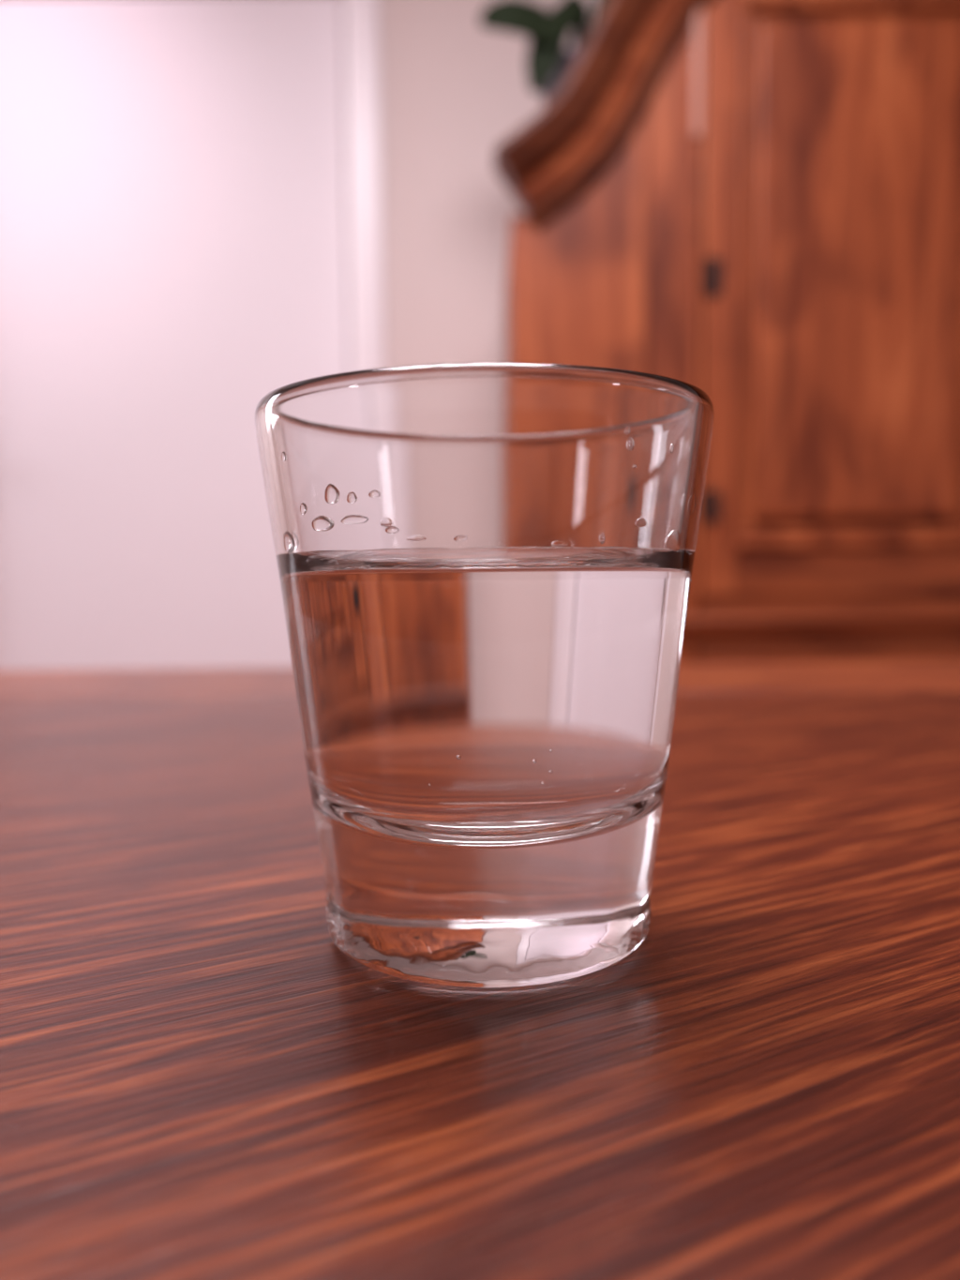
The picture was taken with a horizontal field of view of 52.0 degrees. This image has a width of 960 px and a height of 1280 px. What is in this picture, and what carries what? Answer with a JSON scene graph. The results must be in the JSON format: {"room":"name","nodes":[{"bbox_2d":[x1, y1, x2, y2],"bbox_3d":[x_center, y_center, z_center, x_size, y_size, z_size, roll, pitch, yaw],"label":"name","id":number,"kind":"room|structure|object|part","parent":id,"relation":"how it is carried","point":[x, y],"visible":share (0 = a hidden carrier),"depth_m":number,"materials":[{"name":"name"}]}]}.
{"room":"dining room","nodes":[
{"label":"dining room","id":0,"kind":"room"},
{"bbox_2d":[342,0,701,371],"bbox_3d":[0.044,-0.690,2.521,5.300,2.600,0.100,-1,4,0],"label":"wall","id":1,"kind":"structure","parent":0,"point":[454,87],"depth_m":2.44,"materials":[{"name":"white paint"}]},
{"bbox_2d":[0,0,349,670],"bbox_3d":[-0.816,-0.487,2.493,0.968,2.203,0.105,-1,4,0],"label":"door","id":2,"kind":"structure","parent":1,"relation":"in","point":[173,231],"depth_m":2.48,"materials":[{"name":"white paint"}]},
{"bbox_2d":[344,0,385,371],"bbox_3d":[-0.278,-0.534,2.468,0.084,2.303,0.028,-1,4,0],"label":"trim","id":3,"kind":"structure","parent":1,"relation":"attached to","point":[362,17],"depth_m":2.42,"materials":[{"name":"white paint"}]},
{"bbox_3d":[0.059,0.839,0.074,5.300,0.100,5.200,-1,4,0],"label":"floor","id":4,"kind":"structure","parent":0,"visible":0},
{"bbox_2d":[0,661,959,1279],"bbox_3d":[0.035,0.421,-0.045,1.500,0.750,1.022,-1,4,0],"label":"wooden table","id":5,"kind":"object","parent":4,"relation":"on","point":[198,1082],"visible":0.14,"depth_m":0.09,"materials":[{"name":"brown wood"}]},
{"bbox_2d":[254,362,714,987],"bbox_3d":[0.001,0.004,0.115,0.051,0.061,0.051,-2,4,-16],"label":"shot glass","id":6,"kind":"object","parent":5,"relation":"on","point":[485,569],"visible":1,"depth_m":0.10,"materials":[{"name":"glass"}]},
{"bbox_2d":[493,0,959,663],"bbox_3d":[1.076,-0.465,2.174,2.090,2.180,0.554,-1,4,0],"label":"wardrobe","id":7,"kind":"object","parent":4,"relation":"on","point":[814,145],"visible":0.69,"depth_m":1.97,"materials":[{"name":"brown wood"}]},
{"bbox_3d":[0.079,-0.161,2.245,0.022,1.384,0.426,-1,4,0],"label":"panel","id":8,"kind":"part","parent":7,"relation":"part of","materials":[{"name":"brown wood"}]},
{"bbox_2d":[479,0,607,106],"bbox_3d":[0.222,-1.151,2.094,0.487,0.607,0.216,-1,4,-13],"label":"potted plant","id":9,"kind":"object","parent":7,"relation":"on","point":[549,66],"visible":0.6,"depth_m":1.98,"materials":[{"name":"green plant"}]},
{"bbox_3d":[0.237,-1.028,2.106,0.216,0.360,0.216,-1,4,0],"label":"pot","id":10,"kind":"part","parent":9,"relation":"part of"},
{"bbox_3d":[1.069,-1.213,1.898,2.090,0.648,0.110,-1,4,0],"label":"cornice crown","id":11,"kind":"part","parent":7,"relation":"part of","materials":[{"name":"brown wood"}]},
{"bbox_3d":[1.079,-0.187,2.466,2.023,1.384,0.012,-1,4,0],"label":"panel","id":12,"kind":"part","parent":7,"relation":"part of","materials":[{"name":"brown wood"}]},
{"bbox_3d":[1.073,-0.849,2.197,1.977,0.024,0.426,-1,4,0],"label":"panel","id":13,"kind":"part","parent":7,"relation":"part of","materials":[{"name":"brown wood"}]},
{"bbox_3d":[0.525,-0.732,1.970,0.014,1.011,0.016,-1,4,0],"label":"panel moulding","id":14,"kind":"part","parent":7,"relation":"part of","materials":[{"name":"brown wood"}]},
{"bbox_3d":[0.753,-1.291,1.934,0.479,0.074,0.026,-1,4,0],"label":"rail","id":15,"kind":"part","parent":7,"relation":"part of","materials":[{"name":"brown wood"}]},
{"bbox_3d":[1.081,-0.030,2.001,2.033,0.054,0.034,-1,4,0],"label":"waist moulding","id":16,"kind":"part","parent":7,"relation":"part of","materials":[{"name":"brown wood"}]},
{"bbox_3d":[0.763,0.132,2.022,0.626,0.217,0.013,-1,4,0],"label":"drawer","id":17,"kind":"part","parent":7,"relation":"part of","materials":[{"name":"brown wood"}]},
{"bbox_3d":[0.763,-0.198,1.994,0.488,0.022,0.014,-1,4,0],"label":"sill moulding","id":18,"kind":"part","parent":7,"relation":"part of","materials":[{"name":"brown wood"}]},
{"bbox_3d":[0.758,-0.735,1.981,0.488,1.051,0.008,-1,4,0],"label":"door","id":19,"kind":"part","parent":7,"relation":"part of","materials":[{"name":"brown wood"}]},
{"bbox_3d":[0.764,-0.153,2.016,0.479,0.122,0.026,-1,4,0],"label":"rail","id":20,"kind":"part","parent":7,"relation":"part of","materials":[{"name":"brown wood"}]},
{"bbox_3d":[0.763,-0.222,2.007,0.480,0.016,0.016,-1,4,0],"label":"panel moulding","id":21,"kind":"part","parent":7,"relation":"part of","materials":[{"name":"brown wood"}]},
{"bbox_3d":[0.753,-1.246,1.934,0.480,0.016,0.016,-1,4,0],"label":"panel moulding","id":22,"kind":"part","parent":7,"relation":"part of","materials":[{"name":"brown wood"}]},
{"bbox_3d":[0.758,-0.734,1.971,0.416,0.979,0.014,-1,4,0],"label":"raised panel","id":23,"kind":"part","parent":7,"relation":"part of","materials":[{"name":"brown wood"}]}
]}

